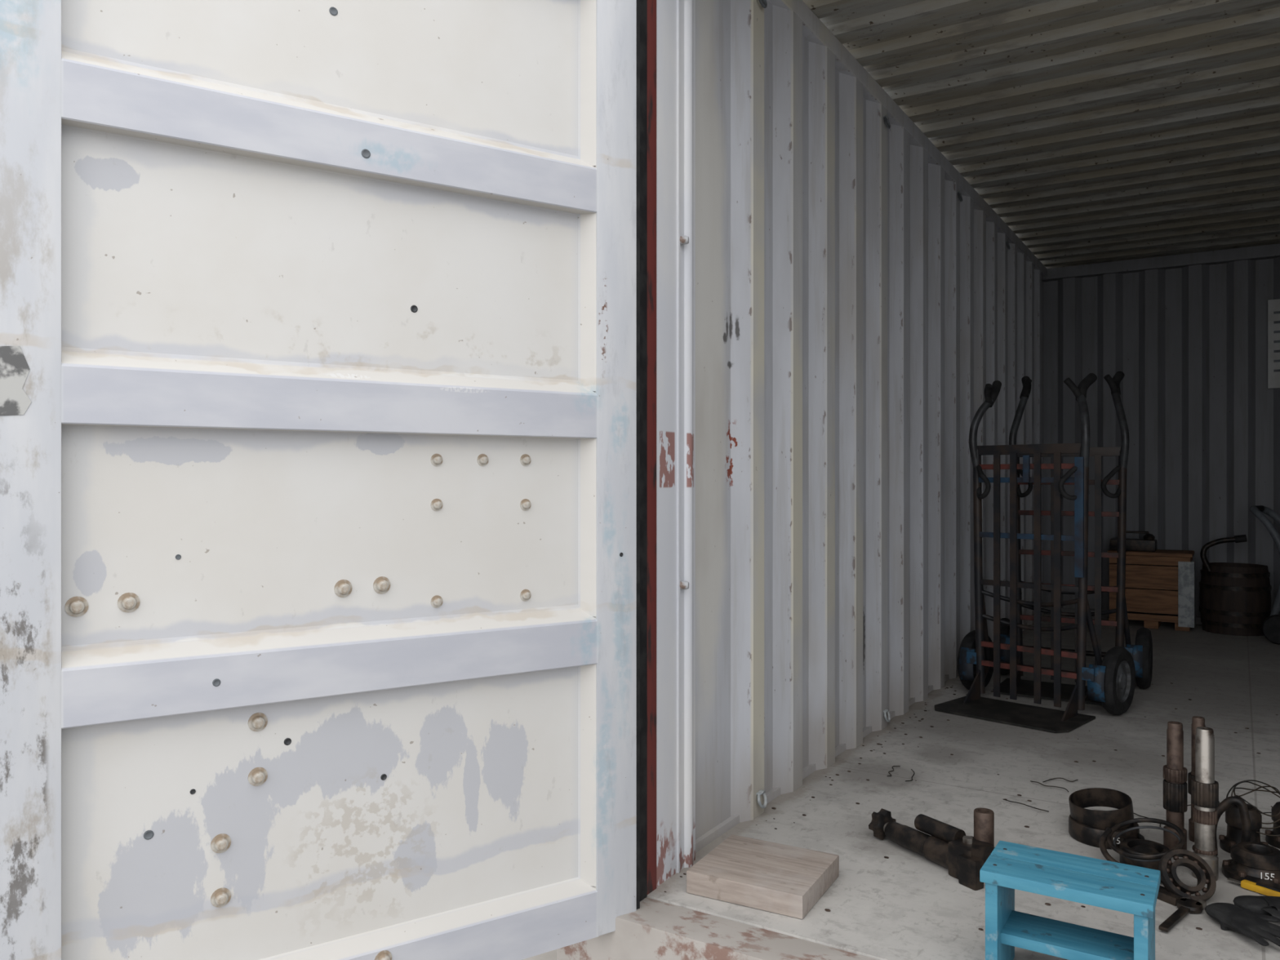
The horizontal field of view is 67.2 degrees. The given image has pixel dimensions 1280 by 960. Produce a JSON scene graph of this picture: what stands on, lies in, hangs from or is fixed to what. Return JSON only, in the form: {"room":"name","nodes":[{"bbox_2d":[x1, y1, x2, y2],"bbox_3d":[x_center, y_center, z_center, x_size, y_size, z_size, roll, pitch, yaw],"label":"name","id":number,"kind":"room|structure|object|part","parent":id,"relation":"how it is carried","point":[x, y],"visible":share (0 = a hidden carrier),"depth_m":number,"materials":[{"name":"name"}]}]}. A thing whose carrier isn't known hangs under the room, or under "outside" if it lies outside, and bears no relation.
{"room":"shipping container","nodes":[
{"label":"shipping container","id":0,"kind":"room"},
{"bbox_2d":[640,0,695,901],"bbox_3d":[0.008,-0.150,2.282,0.182,2.500,0.267,0,0,32],"label":"post","id":1,"kind":"object","parent":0,"point":[667,27],"visible":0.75,"depth_m":2.23,"materials":[{"name":"white metal"}]},
{"bbox_3d":[0.009,-0.150,2.306,0.159,2.500,0.225,0,0,32],"label":"post","id":2,"kind":"part","parent":1,"relation":"part of","materials":[{"name":"white metal"}]},
{"bbox_2d":[695,0,1043,839],"bbox_3d":[1.477,-0.245,4.546,0.036,2.350,5.140,0,0,32],"label":"wall","id":3,"kind":"structure","parent":0,"point":[855,315],"depth_m":3.10,"materials":[{"name":"metal"}]},
{"bbox_2d":[756,790,767,808],"bbox_3d":[0.335,0.882,2.663,0.024,0.047,0.049,0,0,32],"label":"ring","id":4,"kind":"object","parent":3,"relation":"attached to","point":[760,792],"visible":1,"depth_m":2.65,"materials":[{"name":"white paint"}]},
{"bbox_2d":[758,0,767,8],"bbox_3d":[0.335,-1.328,2.663,0.024,0.047,0.049,0,0,32],"label":"ring","id":5,"kind":"object","parent":3,"relation":"attached to","point":[764,4],"visible":1,"depth_m":2.66,"materials":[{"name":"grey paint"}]},
{"bbox_2d":[695,612,1044,852],"bbox_3d":[1.445,0.929,4.537,0.038,0.042,5.090,0,0,32],"label":"baseboard","id":6,"kind":"structure","parent":3,"relation":"attached to","point":[718,830],"depth_m":2.78,"materials":[{"name":"paint"}]},
{"bbox_2d":[883,709,890,722],"bbox_3d":[0.923,0.882,3.607,0.024,0.047,0.049,0,0,32],"label":"ring","id":7,"kind":"object","parent":3,"relation":"attached to","point":[885,711],"visible":1,"depth_m":3.60,"materials":[{"name":"white paint"}]},
{"bbox_2d":[883,115,890,128],"bbox_3d":[0.923,-1.338,3.607,0.024,0.047,0.049,0,0,32],"label":"ring","id":8,"kind":"object","parent":3,"relation":"attached to","point":[886,117],"visible":1,"depth_m":3.59,"materials":[{"name":"grey paint"}]},
{"bbox_2d":[768,0,1047,278],"bbox_3d":[1.393,-1.429,4.445,0.077,0.062,5.400,0,0,32],"label":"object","id":9,"kind":"structure","parent":3,"relation":"attached to","point":[814,30],"depth_m":3.65,"materials":[{"name":"paint"}]},
{"bbox_2d":[957,191,962,201],"bbox_3d":[1.510,-1.338,4.549,0.024,0.047,0.049,0,0,32],"label":"ring","id":10,"kind":"object","parent":3,"relation":"attached to","point":[959,193],"visible":1,"depth_m":4.54,"materials":[{"name":"grey paint"}]},
{"bbox_2d":[1005,240,1009,248],"bbox_3d":[2.096,-1.338,5.492,0.024,0.047,0.049,0,0,32],"label":"ring","id":11,"kind":"object","parent":3,"relation":"attached to","point":[1006,242],"visible":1,"depth_m":5.48,"materials":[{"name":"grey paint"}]},
{"bbox_2d":[646,613,1279,959],"bbox_3d":[2.429,0.945,3.818,2.470,0.030,5.370,0,0,32],"label":"floor","id":12,"kind":"structure","parent":0,"point":[905,905],"depth_m":2.84,"materials":[{"name":"paint"}]},
{"bbox_2d":[556,897,877,959],"bbox_3d":[0.979,1.017,1.487,2.670,0.166,0.120,0,0,32],"label":"sill","id":13,"kind":"structure","parent":12,"relation":"attached to","point":[658,930],"depth_m":2.00,"materials":[{"name":"paint"}]},
{"bbox_2d":[686,834,839,919],"bbox_3d":[0.286,0.904,2.213,0.274,0.050,0.256,0,0,29],"label":"block","id":14,"kind":"object","parent":12,"relation":"on","point":[783,879],"visible":1,"depth_m":2.16,"materials":[{"name":"beige wood"}]},
{"bbox_2d":[868,807,995,890],"bbox_3d":[0.724,0.858,2.366,0.131,0.145,0.360,0,0,-30],"label":"hydraulic cylinder","id":15,"kind":"object","parent":12,"relation":"on","point":[948,846],"visible":0.97,"depth_m":2.29,"materials":[{"name":"black metal"}]},
{"bbox_3d":[0.629,0.892,2.498,0.074,0.072,0.035,0,0,-30],"label":"splined knob","id":16,"kind":"part","parent":15,"relation":"part of","materials":[{"name":"black metal"}]},
{"bbox_2d":[664,682,1277,930],"bbox_3d":[1.546,0.928,3.099,1.599,0.005,3.148,0,0,32],"label":"debris","id":17,"kind":"object","parent":12,"relation":"on","point":[1026,826],"visible":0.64,"depth_m":2.99,"materials":[{"name":"metal"}]},
{"bbox_2d":[934,373,1135,733],"bbox_3d":[1.567,0.249,3.910,0.595,1.359,0.650,0,0,-44],"label":"hand truck","id":18,"kind":"object","parent":12,"relation":"on","point":[1111,682],"visible":1,"depth_m":3.87,"materials":[{"name":"black metal"}]},
{"bbox_3d":[1.435,0.385,4.079,0.034,1.031,0.051,0,0,-44],"label":"rail","id":19,"kind":"part","parent":18,"relation":"part of","materials":[{"name":"grey metal"}]},
{"bbox_3d":[1.448,-0.199,4.088,0.110,0.302,0.033,0,0,-8],"label":"handle","id":20,"kind":"part","parent":18,"relation":"part of","materials":[{"name":"grey metal"}]},
{"bbox_3d":[1.472,0.923,3.818,0.330,0.008,0.540,0,0,-44],"label":"toe plate","id":21,"kind":"part","parent":18,"relation":"part of","materials":[{"name":"metal"}]},
{"bbox_3d":[1.732,0.385,3.772,0.034,1.031,0.051,0,0,-44],"label":"rail","id":22,"kind":"part","parent":18,"relation":"part of","materials":[{"name":"metal"}]},
{"bbox_3d":[1.741,-0.199,3.786,0.033,0.302,0.110,0,0,10],"label":"handle","id":23,"kind":"part","parent":18,"relation":"part of","materials":[{"name":"grey metal"}]},
{"bbox_2d":[979,840,1160,959],"bbox_3d":[0.783,0.820,1.753,0.280,0.221,0.172,0,0,32],"label":"step stool","id":24,"kind":"object","parent":12,"relation":"on","point":[1011,866],"visible":1,"depth_m":1.74,"materials":[{"name":"teal paint"}]},
{"bbox_2d":[1000,910,1133,959],"bbox_3d":[0.784,0.840,1.755,0.221,0.020,0.110,0,0,32],"label":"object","id":25,"kind":"object","parent":24,"relation":"attached to","point":[1063,940],"depth_m":1.75,"materials":[{"name":"teal paint"}]},
{"bbox_2d":[992,371,1152,705],"bbox_3d":[1.910,0.220,4.309,0.650,1.419,0.595,0,0,31],"label":"hand truck","id":26,"kind":"object","parent":12,"relation":"on","point":[1141,652],"visible":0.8,"depth_m":4.25,"materials":[{"name":"black metal"}]},
{"bbox_3d":[1.751,-0.227,4.450,0.112,0.358,0.033,0,0,-23],"label":"handle","id":27,"kind":"part","parent":26,"relation":"part of","materials":[{"name":"grey metal"}]},
{"bbox_3d":[1.739,0.385,4.438,0.051,1.031,0.034,0,0,31],"label":"rail","id":28,"kind":"part","parent":26,"relation":"part of","materials":[{"name":"grey metal"}]},
{"bbox_3d":[1.842,0.923,4.195,0.540,0.008,0.330,0,0,31],"label":"toe plate","id":29,"kind":"part","parent":26,"relation":"part of","materials":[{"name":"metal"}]},
{"bbox_3d":[2.110,-0.227,4.235,0.033,0.358,0.112,0,0,-5],"label":"handle","id":30,"kind":"part","parent":26,"relation":"part of","materials":[{"name":"grey metal"}]},
{"bbox_3d":[2.105,0.385,4.218,0.051,1.031,0.034,0,0,31],"label":"rail","id":31,"kind":"part","parent":26,"relation":"part of","materials":[{"name":"grey metal"}]},
{"bbox_2d":[887,765,1272,826],"bbox_3d":[1.262,0.923,2.816,1.057,0.010,0.344,0,0,23],"label":"scraps","id":32,"kind":"object","parent":12,"relation":"on","point":[893,766],"visible":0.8,"depth_m":2.90,"materials":[{"name":"black metal"}]},
{"bbox_2d":[1068,787,1144,848],"bbox_3d":[1.206,0.875,2.484,0.188,0.110,0.193,0,0,32],"label":"band","id":33,"kind":"object","parent":12,"relation":"on","point":[1086,826],"visible":0.73,"depth_m":2.47,"materials":[{"name":"black metal"}]},
{"bbox_2d":[1098,817,1185,882],"bbox_3d":[1.201,0.879,2.307,0.182,0.100,0.180,0,0,32],"label":"ring","id":34,"kind":"object","parent":12,"relation":"on","point":[1144,853],"visible":0.77,"depth_m":2.31,"materials":[{"name":"black metal"}]},
{"bbox_3d":[1.157,0.890,2.277,0.072,0.073,0.184,0,0,-23],"label":"spring arm","id":35,"kind":"part","parent":34,"relation":"part of","materials":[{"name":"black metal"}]},
{"bbox_2d":[1106,549,1195,631],"bbox_3d":[3.262,0.691,6.138,0.481,0.477,0.341,0,0,32],"label":"wooden crate","id":36,"kind":"object","parent":12,"relation":"on","point":[1181,578],"visible":0.77,"depth_m":5.99,"materials":[{"name":"brown wood"}]},
{"bbox_2d":[1110,530,1157,551],"bbox_3d":[3.180,0.390,6.207,0.260,0.122,0.180,0,0,32],"label":"toolbox","id":37,"kind":"object","parent":36,"relation":"on","point":[1148,543],"visible":0.9,"depth_m":6.12,"materials":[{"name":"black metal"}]},
{"bbox_3d":[3.180,0.356,6.207,0.198,0.054,0.018,0,0,32],"label":"handle","id":38,"kind":"part","parent":37,"relation":"part of","materials":[{"name":"black metal"}]},
{"bbox_3d":[3.241,0.361,6.134,0.068,0.040,0.068,0,0,32],"label":"knob","id":39,"kind":"part","parent":37,"relation":"part of","materials":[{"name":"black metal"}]},
{"bbox_3d":[3.260,0.463,6.146,0.470,0.021,0.330,0,0,32],"label":"lid","id":40,"kind":"part","parent":36,"relation":"part of","materials":[{"name":"brown wood"}]},
{"bbox_2d":[1163,720,1187,849],"bbox_3d":[1.349,0.771,2.429,0.054,0.318,0.054,0,0,32],"label":"spindle","id":41,"kind":"object","parent":12,"relation":"on","point":[1175,775],"visible":0.87,"depth_m":2.41,"materials":[{"name":"metal"}]},
{"bbox_2d":[1158,897,1206,932],"bbox_3d":[1.146,0.921,2.044,0.202,0.012,0.052,0,0,-43],"label":"adjustable spanner","id":42,"kind":"object","parent":12,"relation":"on","point":[1184,905],"visible":0.99,"depth_m":2.06,"materials":[{"name":"black metal"}]},
{"bbox_2d":[1156,848,1216,906],"bbox_3d":[1.207,0.884,2.148,0.144,0.098,0.090,0,0,-9],"label":"bearing race","id":43,"kind":"object","parent":12,"relation":"on","point":[1175,889],"visible":0.96,"depth_m":2.14,"materials":[{"name":"black metal"}]},
{"bbox_2d":[1187,715,1205,842],"bbox_3d":[1.440,0.771,2.484,0.048,0.318,0.048,0,0,-32],"label":"spindle","id":44,"kind":"object","parent":12,"relation":"on","point":[1197,721],"visible":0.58,"depth_m":2.48,"materials":[{"name":"metal"}]},
{"bbox_2d":[1191,726,1218,880],"bbox_3d":[1.323,0.756,2.256,0.055,0.348,0.056,0,0,32],"label":"spindle","id":45,"kind":"object","parent":12,"relation":"on","point":[1204,788],"visible":0.94,"depth_m":2.24,"materials":[{"name":"silver metal"}]},
{"bbox_2d":[1215,795,1251,855],"bbox_3d":[1.437,0.845,2.350,0.092,0.151,0.020,0,0,32],"label":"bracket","id":46,"kind":"object","parent":12,"relation":"on","point":[1226,803],"visible":0.54,"depth_m":2.33,"materials":[{"name":"black metal"}]},
{"bbox_2d":[1199,534,1271,635],"bbox_3d":[3.646,0.629,5.905,0.378,0.602,0.378,0,0,32],"label":"barrel","id":47,"kind":"object","parent":12,"relation":"on","point":[1235,598],"visible":0.98,"depth_m":5.77,"materials":[{"name":"brown wood"}]},
{"bbox_3d":[3.537,0.452,5.868,0.214,0.224,0.039,0,0,25],"label":"pump handle","id":48,"kind":"part","parent":47,"relation":"part of","materials":[{"name":"black metal"}]},
{"bbox_2d":[1204,902,1279,946],"bbox_3d":[1.267,0.913,1.976,0.124,0.031,0.188,0,0,-8],"label":"glove","id":49,"kind":"object","parent":12,"relation":"on","point":[1255,926],"visible":1,"depth_m":1.98,"materials":[{"name":"black rubber"}]},
{"bbox_2d":[1218,779,1279,853],"bbox_3d":[1.548,0.841,2.414,0.168,0.178,0.126,0,0,32],"label":"cable coil","id":50,"kind":"object","parent":12,"relation":"on","point":[1233,820],"depth_m":2.40,"materials":[{"name":"black metal"}]},
{"bbox_3d":[1.557,0.814,2.417,0.143,0.123,0.090,0,0,41],"label":"wire coil","id":51,"kind":"part","parent":50,"relation":"part of","materials":[{"name":"black metal"}]},
{"bbox_2d":[1222,841,1279,889],"bbox_3d":[1.443,0.895,2.247,0.147,0.070,0.147,0,0,32],"label":"coupling","id":52,"kind":"object","parent":12,"relation":"on","point":[1255,862],"visible":0.98,"depth_m":2.21,"materials":[{"name":"black metal"}]},
{"bbox_2d":[1226,877,1279,896],"bbox_3d":[1.401,0.919,2.163,0.020,0.018,0.150,0,0,-34],"label":"utility knife","id":53,"kind":"object","parent":12,"relation":"on","point":[1257,887],"visible":1,"depth_m":2.16,"materials":[{"name":"yellow plastic"}]},
{"bbox_3d":[1.367,0.921,2.212,0.012,0.002,0.030,0,0,-34],"label":"blade","id":54,"kind":"part","parent":53,"relation":"part of","materials":[{"name":"metal"}]},
{"bbox_2d":[1233,895,1279,919],"bbox_3d":[1.375,0.913,2.039,0.194,0.031,0.123,0,0,2],"label":"glove","id":55,"kind":"object","parent":12,"relation":"on","point":[1262,904],"visible":0.87,"depth_m":2.05,"materials":[{"name":"black rubber"}]},
{"bbox_2d":[1249,505,1279,644],"bbox_3d":[3.767,0.540,5.508,0.376,0.778,0.449,0,0,-43],"label":"trolley","id":56,"kind":"object","parent":12,"relation":"on","point":[1271,624],"visible":1,"depth_m":5.46,"materials":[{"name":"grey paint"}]},
{"bbox_2d":[1264,801,1279,848],"bbox_3d":[1.658,0.880,2.455,0.110,0.100,0.106,0,0,32],"label":"coupling","id":57,"kind":"object","parent":12,"relation":"on","point":[1273,841],"visible":0.89,"depth_m":2.45,"materials":[{"name":"black metal"}]},
{"bbox_2d":[802,0,1279,268],"bbox_3d":[2.457,-1.472,3.862,2.430,0.022,5.614,0,0,32],"label":"ceiling","id":58,"kind":"structure","parent":0,"point":[1096,131],"depth_m":3.79,"materials":[{"name":"paint"}]},
{"bbox_2d":[1043,257,1279,617],"bbox_3d":[3.861,-0.265,6.057,2.515,2.390,0.045,0,0,32],"label":"wall","id":59,"kind":"structure","parent":0,"point":[1189,344],"depth_m":6.31,"materials":[{"name":"metal"}]},
{"bbox_2d":[1041,606,1202,625],"bbox_3d":[3.832,0.905,6.071,2.430,0.050,0.062,0,0,32],"label":"trim","id":60,"kind":"structure","parent":59,"relation":"attached to","point":[1197,620],"depth_m":6.47,"materials":[{"name":"paint"}]},
{"bbox_2d":[1041,243,1279,281],"bbox_3d":[3.827,-1.423,6.063,2.430,0.075,0.080,0,0,32],"label":"beam","id":61,"kind":"structure","parent":59,"relation":"attached to","point":[1273,251],"depth_m":6.27,"materials":[{"name":"metal"}]},
{"bbox_2d":[1267,298,1279,388],"bbox_3d":[4.035,-0.845,5.915,0.300,0.550,0.006,0,0,32],"label":"notice","id":62,"kind":"object","parent":59,"relation":"attached to","point":[1273,305],"visible":1,"depth_m":5.98,"materials":[{"name":"white paper"}]},
{"label":"outside","id":63,"kind":"structure","parent":0,"visible":0},
{"bbox_2d":[522,949,556,959],"bbox_3d":[-0.019,1.190,-0.730,33.000,0.180,35.000,0,0,32],"label":"ground","id":64,"kind":"structure","parent":63,"point":[551,955],"depth_m":2.22,"materials":[{"name":"beige concrete"}]},
{"bbox_2d":[0,0,636,959],"bbox_3d":[-0.516,-0.188,1.785,1.185,2.305,0.050,0,0,-33],"label":"panel","id":65,"kind":"object","parent":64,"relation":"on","point":[254,393],"depth_m":1.74,"materials":[{"name":"white paint"}]},
{"bbox_2d":[0,346,31,415],"bbox_3d":[-0.964,-0.150,1.461,0.070,0.110,0.001,0,0,-33],"label":"sticker","id":66,"kind":"object","parent":65,"relation":"attached to","point":[15,369],"visible":1,"depth_m":1.47,"materials":[{"name":"white paper"}]},
{"bbox_3d":[-0.964,-0.188,1.492,0.115,2.305,0.050,0,0,-33],"label":"free stile","id":67,"kind":"part","parent":65,"relation":"part of","materials":[{"name":"white metal"}]},
{"bbox_2d":[64,595,88,617],"bbox_3d":[-0.900,0.203,1.540,0.033,0.033,0.015,0,0,-33],"label":"bolt","id":68,"kind":"object","parent":65,"relation":"attached to","point":[75,606],"visible":1,"depth_m":1.54,"materials":[{"name":"paint"}]},
{"bbox_2d":[117,592,140,612],"bbox_3d":[-0.838,0.202,1.581,0.033,0.033,0.015,0,0,-33],"label":"bolt","id":69,"kind":"object","parent":65,"relation":"attached to","point":[127,602],"visible":1,"depth_m":1.58,"materials":[{"name":"paint"}]},
{"bbox_2d":[143,830,154,839],"bbox_3d":[-0.817,0.590,1.601,0.016,0.016,0.003,0,0,-33],"label":"hole","id":70,"kind":"object","parent":65,"relation":"attached to","point":[148,834],"visible":1,"depth_m":1.60,"materials":[{"name":"grey paint"}]},
{"bbox_2d":[175,554,181,559],"bbox_3d":[-0.779,0.130,1.626,0.009,0.009,0.003,0,0,-33],"label":"hole","id":71,"kind":"object","parent":65,"relation":"attached to","point":[178,557],"visible":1,"depth_m":1.62,"materials":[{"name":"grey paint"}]},
{"bbox_2d":[190,788,195,794],"bbox_3d":[-0.760,0.530,1.638,0.009,0.009,0.003,0,0,-33],"label":"hole","id":72,"kind":"object","parent":65,"relation":"attached to","point":[193,791],"visible":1,"depth_m":1.64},
{"bbox_2d":[212,678,220,686],"bbox_3d":[-0.715,0.342,1.626,0.013,0.013,0.003,0,0,-34],"label":"hole","id":73,"kind":"object","parent":65,"relation":"attached to","point":[215,682],"visible":1,"depth_m":1.62,"materials":[{"name":"grey paint"}]},
{"bbox_2d":[210,887,231,907],"bbox_3d":[-0.720,0.721,1.658,0.033,0.033,0.015,0,0,-33],"label":"bolt","id":74,"kind":"object","parent":65,"relation":"attached to","point":[220,897],"visible":1,"depth_m":1.66,"materials":[{"name":"paint"}]},
{"bbox_2d":[210,833,231,853],"bbox_3d":[-0.720,0.627,1.658,0.033,0.033,0.015,0,0,-33],"label":"bolt","id":75,"kind":"object","parent":65,"relation":"attached to","point":[221,842],"visible":1,"depth_m":1.66,"materials":[{"name":"paint"}]},
{"bbox_2d":[248,767,267,786],"bbox_3d":[-0.670,0.522,1.691,0.033,0.033,0.015,0,0,-33],"label":"bolt","id":76,"kind":"object","parent":65,"relation":"attached to","point":[257,776],"visible":1,"depth_m":1.69,"materials":[{"name":"paint"}]},
{"bbox_2d":[248,712,267,731],"bbox_3d":[-0.670,0.426,1.691,0.033,0.033,0.015,0,0,-33],"label":"bolt","id":77,"kind":"object","parent":65,"relation":"attached to","point":[257,722],"visible":1,"depth_m":1.69,"materials":[{"name":"paint"}]},
{"bbox_2d":[284,737,291,745],"bbox_3d":[-0.630,0.468,1.723,0.013,0.013,0.003,0,0,-33],"label":"hole","id":78,"kind":"object","parent":65,"relation":"attached to","point":[287,741],"visible":1,"depth_m":1.72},
{"bbox_2d":[328,7,337,15],"bbox_3d":[-0.562,-0.860,1.768,0.016,0.016,0.003,0,0,-33],"label":"hole","id":79,"kind":"object","parent":65,"relation":"attached to","point":[333,11],"visible":1,"depth_m":1.77,"materials":[{"name":"grey paint"}]},
{"bbox_2d":[333,579,352,597],"bbox_3d":[-0.544,0.200,1.773,0.033,0.033,0.015,0,0,-33],"label":"bolt","id":80,"kind":"object","parent":65,"relation":"attached to","point":[343,588],"visible":1,"depth_m":1.77,"materials":[{"name":"paint"}]},
{"bbox_2d":[361,149,370,158],"bbox_3d":[-0.502,-0.598,1.765,0.017,0.017,0.003,0,0,-33],"label":"hole","id":81,"kind":"object","parent":65,"relation":"attached to","point":[366,153],"visible":1,"depth_m":1.76,"materials":[{"name":"grey paint"}]},
{"bbox_2d":[373,576,390,594],"bbox_3d":[-0.484,0.198,1.812,0.033,0.033,0.015,0,0,-33],"label":"bolt","id":82,"kind":"object","parent":65,"relation":"attached to","point":[381,584],"visible":1,"depth_m":1.81,"materials":[{"name":"paint"}]},
{"bbox_2d":[374,950,391,959],"bbox_3d":[-0.472,0.887,1.777,0.033,0.033,0.015,0,0,-33],"label":"bolt","id":83,"kind":"object","parent":65,"relation":"attached to","point":[384,954],"visible":1,"depth_m":1.78,"materials":[{"name":"paint"}]},
{"bbox_2d":[380,773,386,780],"bbox_3d":[-0.484,0.561,1.819,0.012,0.012,0.003,0,0,-34],"label":"hole","id":84,"kind":"object","parent":65,"relation":"attached to","point":[384,776],"visible":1,"depth_m":1.82,"materials":[{"name":"black"}]},
{"bbox_2d":[410,305,417,312],"bbox_3d":[-0.434,-0.329,1.852,0.014,0.014,0.003,0,0,-33],"label":"hole","id":85,"kind":"object","parent":65,"relation":"attached to","point":[414,308],"visible":1,"depth_m":1.85,"materials":[{"name":"grey metal"}]},
{"bbox_2d":[431,595,443,608],"bbox_3d":[-0.394,0.237,1.873,0.025,0.025,0.010,0,0,-33],"label":"bolt","id":86,"kind":"object","parent":65,"relation":"attached to","point":[437,601],"visible":1,"depth_m":1.87,"materials":[{"name":"paint"}]},
{"bbox_2d":[431,453,443,466],"bbox_3d":[-0.394,-0.039,1.873,0.025,0.025,0.010,0,0,-33],"label":"bolt","id":87,"kind":"object","parent":65,"relation":"attached to","point":[437,460],"visible":1,"depth_m":1.87,"materials":[{"name":"paint"}]},
{"bbox_2d":[431,498,443,511],"bbox_3d":[-0.394,0.049,1.873,0.025,0.025,0.010,0,0,-33],"label":"bolt","id":88,"kind":"object","parent":65,"relation":"attached to","point":[437,504],"visible":1,"depth_m":1.87,"materials":[{"name":"paint"}]},
{"bbox_2d":[476,453,488,466],"bbox_3d":[-0.313,-0.040,1.927,0.025,0.025,0.010,0,0,-33],"label":"bolt","id":89,"kind":"object","parent":65,"relation":"attached to","point":[482,460],"visible":1,"depth_m":1.92,"materials":[{"name":"paint"}]},
{"bbox_2d":[520,453,531,466],"bbox_3d":[-0.233,-0.041,1.978,0.025,0.025,0.010,0,0,-33],"label":"bolt","id":90,"kind":"object","parent":65,"relation":"attached to","point":[525,460],"visible":1,"depth_m":1.98,"materials":[{"name":"paint"}]},
{"bbox_2d":[520,498,531,511],"bbox_3d":[-0.233,0.051,1.978,0.025,0.025,0.010,0,0,-33],"label":"bolt","id":91,"kind":"object","parent":65,"relation":"attached to","point":[525,504],"visible":1,"depth_m":1.98,"materials":[{"name":"paint"}]},
{"bbox_2d":[520,589,531,600],"bbox_3d":[-0.233,0.237,1.978,0.025,0.025,0.010,0,0,-33],"label":"bolt","id":92,"kind":"object","parent":65,"relation":"attached to","point":[525,595],"visible":1,"depth_m":1.98,"materials":[{"name":"paint"}]},
{"bbox_2d":[577,0,595,886],"bbox_3d":[-0.111,-0.329,2.043,0.028,2.379,0.034,0,0,-33],"label":"strip","id":93,"kind":"object","parent":65,"relation":"attached to","point":[586,8],"depth_m":2.04,"materials":[{"name":"white metal"}]},
{"bbox_3d":[-0.062,-0.188,2.082,0.100,2.305,0.050,0,0,-33],"label":"hinge stile","id":94,"kind":"part","parent":65,"relation":"part of","materials":[{"name":"white metal"}]},
{"bbox_2d":[636,0,639,909],"bbox_3d":[-0.016,-0.190,2.113,0.012,2.300,0.039,0,0,-33],"label":"hinge gasket","id":95,"kind":"object","parent":65,"relation":"attached to","point":[637,1],"visible":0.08,"depth_m":2.10,"materials":[{"name":"black rubber"}]}
]}

